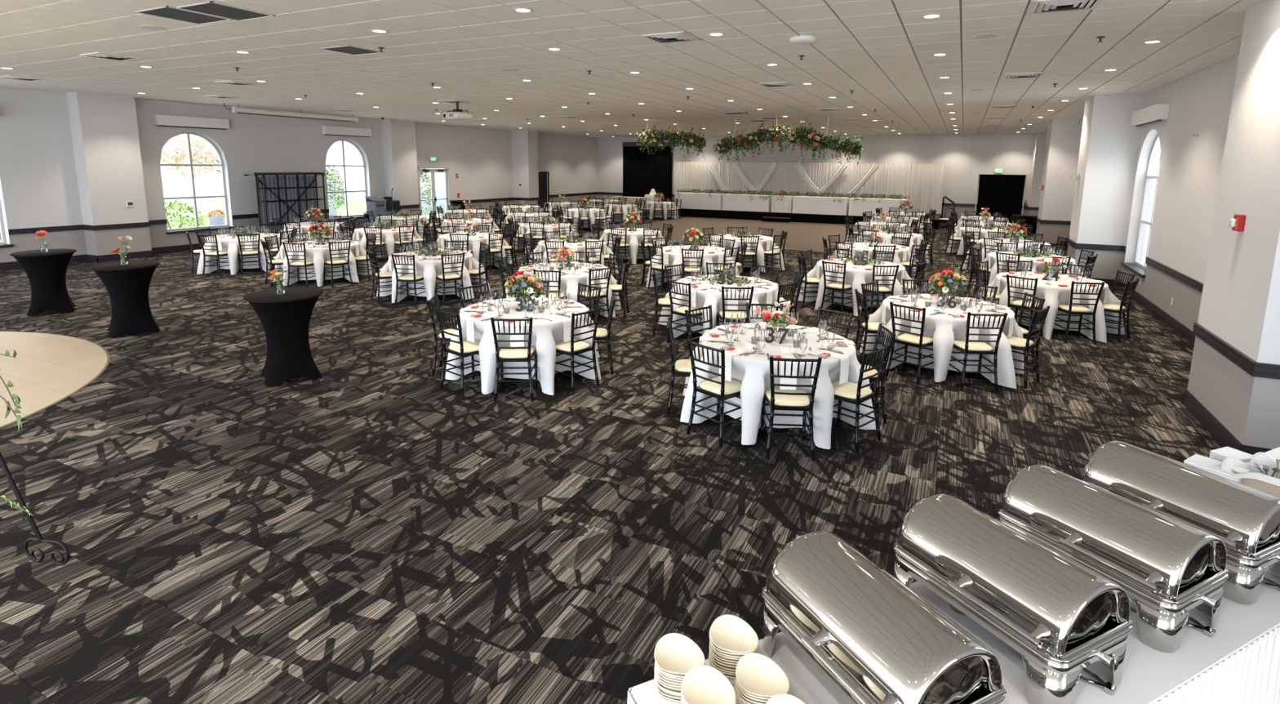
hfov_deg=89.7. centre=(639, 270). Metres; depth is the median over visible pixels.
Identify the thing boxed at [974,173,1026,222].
curtain
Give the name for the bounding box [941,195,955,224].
stairs
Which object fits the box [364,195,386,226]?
lectern
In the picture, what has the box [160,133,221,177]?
maple tree
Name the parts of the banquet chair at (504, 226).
backrest, leg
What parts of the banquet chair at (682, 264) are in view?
leg, rail, leg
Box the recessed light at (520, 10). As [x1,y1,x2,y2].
[512,7,533,13]
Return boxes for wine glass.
[480,294,486,312]
[493,299,500,317]
[526,299,533,318]
[554,296,560,314]
[727,321,735,343]
[731,313,737,333]
[754,328,762,351]
[757,310,764,329]
[791,332,800,354]
[818,319,826,339]
[818,327,826,349]
[905,285,911,301]
[937,295,944,312]
[969,297,977,313]
[985,293,992,311]
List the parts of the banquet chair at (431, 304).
leg, leg, seat frame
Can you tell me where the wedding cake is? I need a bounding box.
[648,188,656,195]
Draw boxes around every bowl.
[653,632,705,675]
[653,667,680,692]
[653,675,680,700]
[653,680,680,702]
[654,660,705,678]
[654,661,683,680]
[654,662,682,683]
[654,664,681,685]
[654,669,681,688]
[654,675,680,694]
[654,679,680,697]
[655,689,680,703]
[680,664,735,703]
[680,688,736,703]
[708,653,735,684]
[709,626,758,656]
[709,640,758,657]
[709,641,759,661]
[709,642,737,663]
[709,646,737,666]
[709,648,736,669]
[709,653,735,671]
[709,654,735,674]
[709,658,735,676]
[710,613,759,653]
[734,679,751,703]
[734,686,746,703]
[735,652,789,697]
[735,675,789,700]
[735,677,789,702]
[735,679,765,703]
[765,692,805,703]
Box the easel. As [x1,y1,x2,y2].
[0,452,69,564]
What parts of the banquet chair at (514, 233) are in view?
leg, leg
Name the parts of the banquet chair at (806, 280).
leg, backrest, leg, seat frame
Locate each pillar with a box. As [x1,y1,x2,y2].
[66,92,153,262]
[381,119,419,214]
[511,129,539,205]
[1026,131,1047,215]
[1034,118,1083,249]
[1066,93,1144,287]
[1182,0,1279,454]
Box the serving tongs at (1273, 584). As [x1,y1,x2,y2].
[1261,576,1279,590]
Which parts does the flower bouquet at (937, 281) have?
flower, flower, flower, flower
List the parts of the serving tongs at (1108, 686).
arm, arm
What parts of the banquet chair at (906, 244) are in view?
backrest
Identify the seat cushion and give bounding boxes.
[193,248,202,253]
[206,251,227,254]
[239,250,257,254]
[268,258,284,263]
[269,248,279,251]
[290,261,313,265]
[324,259,346,263]
[355,255,368,259]
[368,241,385,244]
[375,271,392,276]
[395,240,408,244]
[399,274,423,279]
[435,273,459,279]
[438,328,454,337]
[448,340,479,352]
[467,269,484,273]
[483,248,499,252]
[498,346,534,358]
[502,245,513,248]
[532,235,544,238]
[539,292,564,297]
[549,257,567,262]
[555,338,590,351]
[579,257,598,261]
[580,289,604,297]
[589,327,607,337]
[603,254,615,257]
[609,284,622,289]
[617,243,629,246]
[638,243,652,246]
[653,264,671,269]
[657,297,673,304]
[675,306,702,314]
[675,359,697,372]
[684,266,700,271]
[699,376,742,395]
[714,265,728,270]
[719,311,746,318]
[738,251,755,254]
[762,306,784,314]
[764,249,777,253]
[764,388,809,406]
[802,277,820,282]
[826,282,852,288]
[831,380,871,399]
[860,364,878,377]
[862,321,888,330]
[866,285,890,291]
[897,333,933,344]
[899,282,916,288]
[900,261,916,265]
[950,237,961,239]
[953,339,992,351]
[979,292,1001,298]
[1005,335,1034,346]
[1011,299,1039,306]
[1019,326,1028,333]
[1058,304,1091,311]
[1102,302,1124,310]
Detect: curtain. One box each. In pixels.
[622,142,672,201]
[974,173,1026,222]
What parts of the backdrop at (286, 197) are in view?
post, post, post, post, rail, rail, rail, rail, post, post, post, post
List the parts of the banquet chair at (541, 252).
leg, rail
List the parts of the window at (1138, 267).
sill, pane, frame, pane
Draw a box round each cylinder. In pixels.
[244,225,250,234]
[386,218,391,226]
[427,243,432,251]
[432,241,438,254]
[573,231,577,241]
[718,272,725,283]
[722,267,728,281]
[728,266,735,283]
[743,226,747,235]
[857,252,862,262]
[862,249,868,262]
[892,224,897,233]
[989,220,994,229]
[1026,245,1032,255]
[1032,244,1039,256]
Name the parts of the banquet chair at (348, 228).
backrest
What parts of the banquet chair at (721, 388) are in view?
leg, rail, rail, seat frame, leg, leg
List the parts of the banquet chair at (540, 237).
leg, backrest, leg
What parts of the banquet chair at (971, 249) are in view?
leg, backrest, leg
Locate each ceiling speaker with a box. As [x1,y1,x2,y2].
[138,25,166,30]
[502,68,517,71]
[970,88,985,90]
[973,33,998,38]
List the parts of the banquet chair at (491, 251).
leg, backrest, leg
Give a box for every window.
[0,202,13,248]
[160,132,234,234]
[325,139,367,221]
[1120,134,1160,278]
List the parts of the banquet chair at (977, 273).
leg, backrest, leg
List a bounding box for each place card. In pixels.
[516,313,524,318]
[542,311,550,315]
[740,327,748,333]
[746,342,754,348]
[779,347,788,352]
[796,328,804,334]
[808,344,816,350]
[927,306,935,311]
[930,295,937,299]
[955,309,962,313]
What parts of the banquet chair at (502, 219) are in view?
leg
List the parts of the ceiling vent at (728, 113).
panel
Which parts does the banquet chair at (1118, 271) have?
leg, backrest, leg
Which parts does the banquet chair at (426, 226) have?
leg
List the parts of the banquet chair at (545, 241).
leg, backrest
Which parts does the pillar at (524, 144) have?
chair rail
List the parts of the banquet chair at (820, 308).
leg, rail, rail, leg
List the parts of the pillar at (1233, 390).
baseboard, chair rail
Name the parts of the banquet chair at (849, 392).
leg, seat frame, leg, rail, rail, leg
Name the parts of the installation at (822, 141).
frame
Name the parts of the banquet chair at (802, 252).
leg, backrest, leg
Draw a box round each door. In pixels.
[417,167,450,223]
[538,171,549,207]
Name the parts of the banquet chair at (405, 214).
backrest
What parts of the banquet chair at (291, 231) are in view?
leg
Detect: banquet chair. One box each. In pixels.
[186,231,215,273]
[194,227,211,249]
[197,233,229,275]
[229,225,250,234]
[237,232,262,275]
[260,239,294,286]
[264,235,279,279]
[267,225,284,237]
[268,219,284,238]
[269,229,293,255]
[272,217,283,233]
[282,242,315,287]
[284,221,307,243]
[292,226,297,241]
[293,232,314,241]
[294,216,310,222]
[315,220,335,239]
[323,240,352,287]
[327,215,341,222]
[334,231,353,240]
[338,222,348,240]
[339,217,355,239]
[340,225,360,243]
[349,216,356,230]
[355,235,376,281]
[356,219,372,228]
[363,226,388,262]
[364,212,377,226]
[365,210,374,225]
[365,232,376,269]
[366,249,402,302]
[370,244,386,294]
[377,213,391,225]
[383,209,396,214]
[387,219,404,226]
[391,253,426,306]
[394,225,414,253]
[401,240,422,252]
[404,213,419,234]
[409,209,422,215]
[415,220,426,246]
[415,222,429,248]
[422,212,435,240]
[423,227,432,247]
[425,231,444,249]
[426,293,471,376]
[430,210,436,238]
[431,213,439,241]
[432,216,448,239]
[435,252,466,305]
[435,307,480,396]
[436,205,442,227]
[436,207,448,227]
[440,225,455,234]
[444,213,457,219]
[444,240,464,251]
[449,233,473,256]
[450,217,468,232]
[451,208,463,217]
[452,203,462,208]
[457,283,487,307]
[467,247,489,298]
[470,204,481,209]
[471,212,484,217]
[472,224,489,232]
[475,208,487,217]
[478,242,489,284]
[479,217,493,232]
[480,231,504,271]
[488,204,496,221]
[488,206,497,224]
[490,316,537,401]
[494,213,502,224]
[494,214,505,234]
[495,203,507,225]
[496,228,517,267]
[497,256,510,298]
[498,209,510,237]
[498,263,527,298]
[503,225,514,254]
[507,217,524,250]
[509,204,519,213]
[509,219,531,253]
[513,211,525,229]
[518,280,549,297]
[521,216,534,223]
[521,251,542,266]
[522,232,532,266]
[523,236,541,265]
[528,222,546,252]
[533,207,544,212]
[533,268,566,299]
[537,210,550,220]
[540,201,546,211]
[543,230,559,239]
[544,240,567,262]
[550,216,561,222]
[551,200,563,218]
[552,208,559,217]
[555,209,560,217]
[555,221,572,238]
[555,306,600,395]
[560,206,573,223]
[563,204,572,213]
[566,251,589,262]
[570,200,578,208]
[572,217,581,233]
[574,218,584,237]
[575,293,615,374]
[577,207,590,231]
[577,230,595,238]
[577,283,601,355]
[579,240,604,264]
[579,266,612,317]
[591,222,599,239]
[591,225,607,245]
[595,198,604,208]
[595,206,608,231]
[599,259,631,317]
[601,204,613,229]
[603,235,622,279]
[607,231,617,254]
[608,221,622,228]
[608,253,624,306]
[610,227,631,262]
[612,202,622,222]
[627,202,639,222]
[635,200,641,216]
[637,222,652,229]
[637,228,658,260]
[639,199,649,219]
[639,201,645,222]
[640,240,653,285]
[647,244,671,293]
[651,236,666,254]
[652,269,683,335]
[653,200,663,220]
[658,226,673,245]
[662,222,671,245]
[664,262,684,292]
[666,200,678,219]
[666,279,702,348]
[666,317,697,416]
[676,199,681,218]
[681,248,703,275]
[684,236,702,245]
[684,305,712,358]
[686,338,742,448]
[702,226,713,245]
[706,262,732,275]
[708,232,723,248]
[714,246,739,275]
[716,285,754,325]
[719,237,735,257]
[727,226,743,234]
[733,241,747,275]
[737,235,759,274]
[745,302,782,323]
[755,264,779,282]
[758,227,773,236]
[760,355,822,460]
[762,280,798,324]
[764,233,784,273]
[767,230,787,269]
[785,271,803,324]
[796,253,820,307]
[800,248,813,284]
[817,306,853,338]
[820,260,853,316]
[822,236,835,259]
[827,234,839,256]
[827,248,849,258]
[831,344,890,453]
[835,240,853,258]
[840,323,895,423]
[844,217,856,242]
[845,216,853,235]
[848,226,853,242]
[851,224,860,237]
[854,288,896,366]
[855,234,873,242]
[857,219,870,235]
[857,280,879,348]
[861,229,876,242]
[861,264,898,314]
[862,212,866,222]
[864,210,871,221]
[872,213,884,222]
[872,248,895,262]
[873,223,888,231]
[874,244,896,261]
[885,221,900,231]
[885,302,933,384]
[890,216,903,223]
[891,235,909,246]
[893,231,911,246]
[897,215,910,227]
[899,260,926,294]
[900,243,924,279]
[902,278,931,294]
[904,225,919,233]
[905,211,916,217]
[909,220,918,233]
[909,254,924,294]
[911,210,923,223]
[911,218,919,233]
[912,214,927,240]
[915,231,936,266]
[915,239,928,282]
[922,213,929,239]
[924,210,936,231]
[927,227,936,263]
[928,208,935,231]
[937,207,955,231]
[944,222,961,255]
[946,220,955,244]
[946,311,1008,391]
[948,215,956,240]
[948,217,957,235]
[951,212,957,234]
[960,233,980,273]
[962,218,976,226]
[962,225,981,257]
[962,231,974,266]
[964,210,976,216]
[964,220,979,226]
[964,283,998,302]
[966,213,979,221]
[967,246,991,293]
[968,242,982,286]
[973,266,1001,304]
[974,260,988,298]
[983,237,1003,259]
[986,305,1050,388]
[987,231,1004,238]
[993,215,1006,221]
[993,220,1007,226]
[994,216,1008,222]
[995,251,1020,274]
[996,242,1017,251]
[997,226,1013,239]
[1006,259,1032,272]
[1006,274,1042,334]
[1009,213,1018,223]
[1013,214,1020,227]
[1017,220,1025,229]
[1017,292,1045,370]
[1023,233,1043,241]
[1023,240,1044,252]
[1025,226,1033,239]
[1040,244,1063,255]
[1044,255,1071,274]
[1051,280,1105,344]
[1055,235,1067,256]
[1056,239,1068,256]
[1061,262,1091,278]
[1071,253,1097,278]
[1077,248,1094,275]
[1084,278,1139,342]
[1111,270,1135,332]
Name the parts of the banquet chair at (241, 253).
leg, leg, seat frame, rail, leg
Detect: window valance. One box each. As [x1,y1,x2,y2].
[152,114,229,129]
[321,125,372,137]
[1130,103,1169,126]
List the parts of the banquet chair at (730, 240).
leg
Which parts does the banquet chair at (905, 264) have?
leg, backrest, leg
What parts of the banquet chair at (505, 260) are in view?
leg, leg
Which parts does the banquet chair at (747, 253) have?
seat frame, backrest, leg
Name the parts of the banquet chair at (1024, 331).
leg, rail, leg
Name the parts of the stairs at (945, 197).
hand rail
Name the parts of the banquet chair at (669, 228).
leg, backrest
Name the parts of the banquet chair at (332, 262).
leg, leg, seat frame, rail, leg, leg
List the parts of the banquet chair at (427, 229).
leg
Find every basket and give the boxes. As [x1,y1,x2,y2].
[1221,451,1279,497]
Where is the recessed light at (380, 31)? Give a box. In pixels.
[370,29,388,33]
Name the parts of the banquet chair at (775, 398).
leg, leg, seat frame, rail, rail, leg, leg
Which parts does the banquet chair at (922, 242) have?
backrest, leg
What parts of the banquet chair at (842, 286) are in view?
leg, leg, backrest, seat frame, leg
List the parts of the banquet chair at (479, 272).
seat frame, leg, leg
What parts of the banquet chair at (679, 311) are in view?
leg, rail, rail, seat frame, leg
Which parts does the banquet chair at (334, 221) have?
backrest, leg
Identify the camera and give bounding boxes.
[1070,173,1079,180]
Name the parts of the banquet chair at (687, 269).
leg, backrest, leg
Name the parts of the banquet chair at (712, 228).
backrest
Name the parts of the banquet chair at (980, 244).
leg, backrest, leg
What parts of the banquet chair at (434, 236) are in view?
backrest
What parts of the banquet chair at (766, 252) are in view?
seat frame, leg, backrest, leg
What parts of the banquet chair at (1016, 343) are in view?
seat frame, leg, rail, leg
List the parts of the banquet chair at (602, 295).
leg, seat frame, rail, rail, leg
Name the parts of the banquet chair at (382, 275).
leg, leg, seat frame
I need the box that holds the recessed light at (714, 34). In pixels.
[707,32,724,36]
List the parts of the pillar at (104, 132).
chair rail, baseboard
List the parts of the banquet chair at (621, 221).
backrest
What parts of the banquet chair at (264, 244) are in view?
leg, leg, seat frame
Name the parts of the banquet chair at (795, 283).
leg, rail, rail, leg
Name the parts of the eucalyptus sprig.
stem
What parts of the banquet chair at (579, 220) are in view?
backrest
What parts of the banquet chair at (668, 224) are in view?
backrest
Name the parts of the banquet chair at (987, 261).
backrest, leg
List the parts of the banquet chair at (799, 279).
leg, leg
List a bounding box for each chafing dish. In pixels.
[761,530,1006,703]
[893,493,1133,703]
[997,463,1228,652]
[1082,440,1279,604]
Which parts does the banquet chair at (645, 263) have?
leg, leg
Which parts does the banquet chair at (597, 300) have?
leg, rail, rail, leg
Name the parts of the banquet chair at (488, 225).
backrest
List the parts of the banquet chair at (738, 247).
leg, backrest, leg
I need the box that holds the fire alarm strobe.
[1228,213,1245,231]
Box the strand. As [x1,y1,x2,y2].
[0,494,33,515]
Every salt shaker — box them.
[545,300,549,308]
[801,332,805,342]
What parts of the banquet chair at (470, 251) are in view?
backrest, leg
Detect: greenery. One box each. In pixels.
[229,231,255,236]
[374,223,398,229]
[391,213,412,216]
[415,248,448,255]
[534,219,558,224]
[557,235,586,243]
[702,271,751,284]
[728,231,757,237]
[840,255,883,264]
[876,228,904,232]
[973,224,999,229]
[1011,248,1051,257]
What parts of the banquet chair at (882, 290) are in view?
leg, seat frame, backrest, leg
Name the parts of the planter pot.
pot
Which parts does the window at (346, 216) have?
sill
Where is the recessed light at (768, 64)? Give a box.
[765,63,778,66]
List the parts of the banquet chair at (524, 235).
backrest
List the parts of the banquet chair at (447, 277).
leg, seat frame, rail, rail, leg, leg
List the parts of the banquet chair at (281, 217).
backrest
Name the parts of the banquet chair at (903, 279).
leg, rail, rail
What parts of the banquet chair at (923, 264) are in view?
leg, backrest, leg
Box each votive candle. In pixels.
[503,307,509,313]
[533,299,538,305]
[538,306,544,312]
[751,336,758,344]
[786,328,794,336]
[793,339,799,347]
[924,301,931,306]
[955,298,961,303]
[960,305,966,311]
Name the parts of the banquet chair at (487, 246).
leg, leg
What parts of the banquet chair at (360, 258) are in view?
leg, leg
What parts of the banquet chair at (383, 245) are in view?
leg, leg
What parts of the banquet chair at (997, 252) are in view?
leg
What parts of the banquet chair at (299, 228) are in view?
backrest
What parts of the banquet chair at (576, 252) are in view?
rail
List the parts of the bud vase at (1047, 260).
flower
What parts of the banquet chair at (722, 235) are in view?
backrest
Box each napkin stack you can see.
[1183,453,1248,483]
[1208,446,1267,474]
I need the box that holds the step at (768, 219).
[761,216,791,222]
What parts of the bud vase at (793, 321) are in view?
flower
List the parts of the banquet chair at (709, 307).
leg, rail, rail, leg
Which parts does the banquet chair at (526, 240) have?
leg, backrest, leg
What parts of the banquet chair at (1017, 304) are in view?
leg, leg, backrest, seat frame, leg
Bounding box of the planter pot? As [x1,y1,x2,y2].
[207,209,225,226]
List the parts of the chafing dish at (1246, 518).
roll lid, lid handle, leg, leg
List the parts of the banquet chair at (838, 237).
leg, backrest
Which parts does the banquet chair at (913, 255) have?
leg, backrest, leg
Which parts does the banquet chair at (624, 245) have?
leg, backrest, leg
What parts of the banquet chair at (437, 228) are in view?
leg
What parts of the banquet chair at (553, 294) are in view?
rail, leg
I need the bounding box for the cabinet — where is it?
[379,195,399,214]
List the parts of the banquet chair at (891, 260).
leg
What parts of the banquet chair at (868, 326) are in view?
leg, leg, seat frame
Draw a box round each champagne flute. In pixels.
[498,286,502,305]
[523,297,528,317]
[547,293,552,314]
[698,267,702,284]
[734,317,740,341]
[739,311,745,333]
[753,324,759,349]
[793,311,798,333]
[934,292,940,311]
[962,293,968,313]
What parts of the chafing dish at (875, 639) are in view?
leg, lid handle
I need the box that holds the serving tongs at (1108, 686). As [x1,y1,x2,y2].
[1079,666,1116,694]
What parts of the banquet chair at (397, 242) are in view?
leg, backrest, leg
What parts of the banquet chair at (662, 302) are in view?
leg, leg, seat frame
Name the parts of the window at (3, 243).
frame, sill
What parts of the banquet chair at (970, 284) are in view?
rail, rail, leg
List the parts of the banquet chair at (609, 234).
backrest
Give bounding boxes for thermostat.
[126,201,133,206]
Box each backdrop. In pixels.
[243,172,326,233]
[674,160,944,213]
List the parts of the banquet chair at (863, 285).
leg, rail, leg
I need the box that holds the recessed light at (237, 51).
[234,50,250,53]
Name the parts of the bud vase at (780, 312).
flower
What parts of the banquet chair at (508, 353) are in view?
leg, leg, rail, rail, seat frame, leg, leg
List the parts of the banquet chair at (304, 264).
leg, leg, seat frame, leg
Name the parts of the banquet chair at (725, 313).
leg, leg, seat frame, rail, rail, leg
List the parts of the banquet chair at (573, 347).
leg, seat frame, rail, rail, leg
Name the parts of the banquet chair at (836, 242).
leg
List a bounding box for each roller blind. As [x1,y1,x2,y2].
[156,124,226,129]
[324,133,368,137]
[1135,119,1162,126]
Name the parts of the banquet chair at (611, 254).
leg, leg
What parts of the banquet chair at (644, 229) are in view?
leg, backrest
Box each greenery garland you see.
[675,188,774,201]
[773,191,792,200]
[791,191,910,204]
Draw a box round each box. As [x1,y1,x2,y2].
[471,305,477,308]
[471,313,481,317]
[709,333,719,337]
[721,345,734,351]
[730,324,741,328]
[768,354,781,358]
[817,352,830,357]
[836,341,846,346]
[952,314,964,317]
[995,306,1005,309]
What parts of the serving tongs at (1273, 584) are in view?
arm, arm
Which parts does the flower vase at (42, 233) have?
flower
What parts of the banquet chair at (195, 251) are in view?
leg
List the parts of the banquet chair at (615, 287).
seat frame, leg, leg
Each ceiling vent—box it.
[0,75,48,80]
[79,52,143,61]
[133,5,232,25]
[174,1,275,21]
[201,94,239,98]
[213,80,259,85]
[319,44,384,55]
[330,108,359,111]
[436,99,468,102]
[464,120,487,121]
[557,115,582,117]
[640,31,702,44]
[721,112,745,115]
[748,120,769,121]
[757,81,795,87]
[760,117,782,119]
[817,107,842,110]
[843,118,862,119]
[861,126,878,128]
[984,124,1003,126]
[986,116,1008,119]
[991,104,1019,107]
[1002,71,1044,79]
[1026,0,1103,14]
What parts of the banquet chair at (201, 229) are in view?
leg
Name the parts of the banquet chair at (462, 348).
leg, rail, rail, leg, seat frame, leg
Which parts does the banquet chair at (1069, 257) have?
leg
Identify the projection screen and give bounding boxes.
[223,102,358,122]
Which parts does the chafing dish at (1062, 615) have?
leg, lid handle, leg, latch knob, leg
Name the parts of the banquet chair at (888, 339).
seat frame, leg, rail, rail, leg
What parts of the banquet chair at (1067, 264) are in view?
leg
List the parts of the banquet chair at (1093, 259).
leg, backrest, leg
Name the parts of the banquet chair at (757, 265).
leg, rail, leg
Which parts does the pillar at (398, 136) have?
chair rail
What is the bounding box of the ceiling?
[0,0,1264,137]
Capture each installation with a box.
[635,118,706,159]
[713,115,863,165]
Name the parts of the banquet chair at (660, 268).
leg, backrest, seat frame, leg, leg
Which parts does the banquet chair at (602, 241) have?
leg, seat frame, backrest, leg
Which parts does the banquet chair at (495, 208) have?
chair frame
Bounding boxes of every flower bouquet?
[304,206,323,223]
[306,222,333,244]
[503,262,545,308]
[579,196,591,208]
[622,210,641,230]
[653,192,664,202]
[682,223,706,248]
[778,188,786,195]
[898,200,912,213]
[927,262,968,305]
[1003,219,1027,241]
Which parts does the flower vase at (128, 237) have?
flower, flower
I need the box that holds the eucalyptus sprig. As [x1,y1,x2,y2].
[0,349,22,429]
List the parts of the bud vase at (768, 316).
flower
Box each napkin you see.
[215,238,228,250]
[244,238,253,250]
[271,236,277,247]
[280,245,294,258]
[296,225,305,235]
[298,246,308,260]
[330,245,338,259]
[344,244,359,256]
[355,230,363,240]
[374,231,380,241]
[388,256,404,271]
[396,230,404,240]
[407,217,412,226]
[408,258,421,274]
[440,236,449,248]
[440,257,450,273]
[458,307,481,313]
[459,221,466,230]
[459,237,466,248]
[464,255,471,269]
[466,315,491,342]
[483,298,499,303]
[484,236,491,248]
[510,320,524,346]
[521,224,528,234]
[536,226,542,235]
[538,243,550,254]
[548,273,561,290]
[549,315,571,342]
[555,298,575,303]
[556,244,565,257]
[568,307,589,311]
[578,272,594,290]
[582,244,591,257]
[594,242,605,254]
[604,231,614,240]
[619,232,625,243]
[640,232,648,243]
[663,251,677,264]
[689,253,697,266]
[690,286,705,306]
[698,336,724,348]
[714,324,739,330]
[715,252,723,266]
[719,347,747,381]
[720,238,730,248]
[727,289,737,309]
[744,239,750,250]
[753,287,772,307]
[760,282,778,289]
[760,321,775,327]
[763,239,769,249]
[779,355,797,389]
[804,326,825,333]
[816,263,831,277]
[817,350,848,384]
[828,339,855,346]
[836,266,850,283]
[848,247,860,257]
[871,268,882,284]
[875,248,884,260]
[881,302,904,323]
[886,295,908,299]
[888,266,904,283]
[897,248,906,261]
[911,310,933,333]
[913,235,919,244]
[919,293,930,297]
[964,315,979,340]
[974,230,982,239]
[986,305,1011,309]
[987,254,1002,267]
[989,311,1013,337]
[995,276,1014,293]
[1008,257,1021,271]
[1022,282,1039,300]
[1060,258,1075,273]
[1066,284,1080,304]
[1086,280,1104,282]
[1087,284,1108,302]
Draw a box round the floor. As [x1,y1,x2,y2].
[0,216,1222,703]
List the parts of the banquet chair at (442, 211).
chair frame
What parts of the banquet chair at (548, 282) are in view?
leg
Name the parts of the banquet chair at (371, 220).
backrest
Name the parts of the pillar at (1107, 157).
chair rail, baseboard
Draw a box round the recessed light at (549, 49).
[546,48,561,50]
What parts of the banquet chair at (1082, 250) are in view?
leg, backrest, leg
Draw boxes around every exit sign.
[428,156,439,161]
[994,168,1002,173]
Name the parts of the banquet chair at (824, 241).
backrest, leg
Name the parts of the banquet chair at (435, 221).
backrest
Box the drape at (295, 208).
[257,175,317,233]
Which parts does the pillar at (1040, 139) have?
chair rail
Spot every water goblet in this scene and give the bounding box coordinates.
[476,299,483,313]
[485,293,492,306]
[497,304,504,318]
[532,304,538,319]
[560,300,567,314]
[724,318,731,333]
[725,328,733,344]
[748,313,755,328]
[757,336,765,354]
[799,337,807,355]
[817,321,825,337]
[826,331,835,348]
[902,288,907,302]
[911,294,917,306]
[940,300,946,313]
[990,297,997,311]
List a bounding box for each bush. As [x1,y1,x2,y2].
[164,199,206,228]
[325,163,346,214]
[419,172,431,212]
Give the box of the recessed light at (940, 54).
[931,53,947,56]
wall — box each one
[0,87,597,262]
[160,149,217,217]
[420,189,444,213]
[597,133,1035,219]
[1120,54,1239,331]
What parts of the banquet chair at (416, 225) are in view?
backrest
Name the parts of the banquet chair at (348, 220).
backrest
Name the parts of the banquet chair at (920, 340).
leg, leg, rail, rail, seat frame, leg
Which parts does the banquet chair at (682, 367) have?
leg, leg, seat frame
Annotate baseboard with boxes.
[0,206,582,270]
[1118,280,1195,345]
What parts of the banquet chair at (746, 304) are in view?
leg, rail, rail, leg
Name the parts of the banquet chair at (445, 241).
rail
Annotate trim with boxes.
[8,191,598,234]
[597,191,1026,208]
[1123,245,1203,292]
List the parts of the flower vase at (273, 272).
flower, flower, flower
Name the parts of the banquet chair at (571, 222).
backrest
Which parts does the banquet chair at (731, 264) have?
leg, rail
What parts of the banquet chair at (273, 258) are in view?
leg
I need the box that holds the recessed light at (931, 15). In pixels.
[920,13,942,18]
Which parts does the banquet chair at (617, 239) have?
leg, backrest, leg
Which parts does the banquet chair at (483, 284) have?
leg, rail, rail, leg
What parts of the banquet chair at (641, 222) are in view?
backrest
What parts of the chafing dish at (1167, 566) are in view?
lid handle, roll lid, leg, latch knob, leg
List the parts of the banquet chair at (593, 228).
backrest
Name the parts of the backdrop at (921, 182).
drape panel, drape panel, drape panel, sash, drape panel, sash, drape panel, sash, drape panel, sash, drape panel, sash, drape panel, sash, drape panel, drape panel, drape panel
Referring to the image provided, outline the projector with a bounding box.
[442,101,473,120]
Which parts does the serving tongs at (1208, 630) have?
arm, arm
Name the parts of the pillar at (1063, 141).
baseboard, chair rail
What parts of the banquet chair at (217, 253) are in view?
leg, seat frame, leg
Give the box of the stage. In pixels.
[677,208,941,229]
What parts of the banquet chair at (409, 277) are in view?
leg, rail, rail, leg, seat frame, leg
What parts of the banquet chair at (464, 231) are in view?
backrest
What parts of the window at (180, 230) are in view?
sill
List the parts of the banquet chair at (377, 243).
backrest, leg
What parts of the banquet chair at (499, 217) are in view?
backrest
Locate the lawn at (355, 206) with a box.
[0,198,444,241]
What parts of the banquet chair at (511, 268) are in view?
leg, leg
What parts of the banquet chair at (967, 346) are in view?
leg, seat frame, leg, rail, rail, leg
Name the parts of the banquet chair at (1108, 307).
seat frame, leg, backrest, leg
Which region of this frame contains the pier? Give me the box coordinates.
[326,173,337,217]
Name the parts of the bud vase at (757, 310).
flower, flower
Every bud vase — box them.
[471,218,477,234]
[550,248,564,268]
[555,246,565,266]
[557,247,571,268]
[561,248,574,267]
[565,244,573,263]
[753,301,780,338]
[762,311,781,341]
[764,314,786,336]
[769,310,790,337]
[779,303,797,339]
[869,231,875,245]
[871,227,882,244]
[871,232,881,246]
[1038,256,1051,278]
[1044,255,1059,279]
[1051,256,1066,279]
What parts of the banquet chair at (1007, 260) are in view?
leg, leg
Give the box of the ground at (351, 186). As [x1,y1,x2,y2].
[213,180,444,218]
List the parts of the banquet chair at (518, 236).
backrest, leg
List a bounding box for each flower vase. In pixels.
[35,230,48,253]
[110,235,132,265]
[267,264,287,294]
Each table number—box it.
[315,236,326,244]
[381,222,389,229]
[425,247,436,256]
[466,229,475,235]
[515,297,534,311]
[558,260,571,270]
[567,235,577,242]
[627,225,636,231]
[688,242,698,249]
[719,273,733,284]
[765,326,789,343]
[853,256,866,265]
[868,239,878,246]
[937,294,956,307]
[1023,248,1036,257]
[1041,270,1058,280]
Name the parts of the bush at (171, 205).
stem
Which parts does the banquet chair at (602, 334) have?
seat frame, leg, leg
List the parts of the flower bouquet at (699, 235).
flower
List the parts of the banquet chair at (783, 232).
leg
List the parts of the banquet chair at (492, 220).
backrest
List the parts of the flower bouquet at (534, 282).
flower, flower, flower, flower, flower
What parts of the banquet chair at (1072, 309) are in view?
leg, seat frame, leg, backrest, leg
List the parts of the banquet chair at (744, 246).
leg, leg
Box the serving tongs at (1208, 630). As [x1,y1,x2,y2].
[1186,615,1216,636]
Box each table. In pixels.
[9,248,76,315]
[89,260,159,337]
[196,232,285,275]
[243,287,323,386]
[273,240,374,286]
[278,222,349,243]
[348,226,421,257]
[372,214,432,238]
[376,250,490,302]
[430,232,512,268]
[437,217,499,238]
[440,209,491,225]
[445,297,600,395]
[449,200,468,209]
[496,204,542,223]
[501,212,555,234]
[506,262,621,316]
[512,222,575,253]
[528,239,618,274]
[544,202,577,218]
[562,208,608,231]
[589,199,620,208]
[599,227,665,264]
[604,204,640,224]
[611,195,644,210]
[626,446,1279,703]
[640,201,679,219]
[644,194,661,201]
[645,245,738,288]
[657,275,794,337]
[676,192,725,209]
[680,322,875,448]
[707,234,785,271]
[722,193,772,212]
[770,195,794,213]
[791,195,848,215]
[798,258,913,315]
[833,242,916,279]
[845,222,911,242]
[848,197,906,216]
[853,231,928,267]
[859,294,1024,388]
[870,215,924,239]
[884,212,932,233]
[946,226,1023,254]
[948,221,1009,243]
[954,216,1009,227]
[962,238,1056,269]
[973,251,1082,288]
[980,271,1125,342]
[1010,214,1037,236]

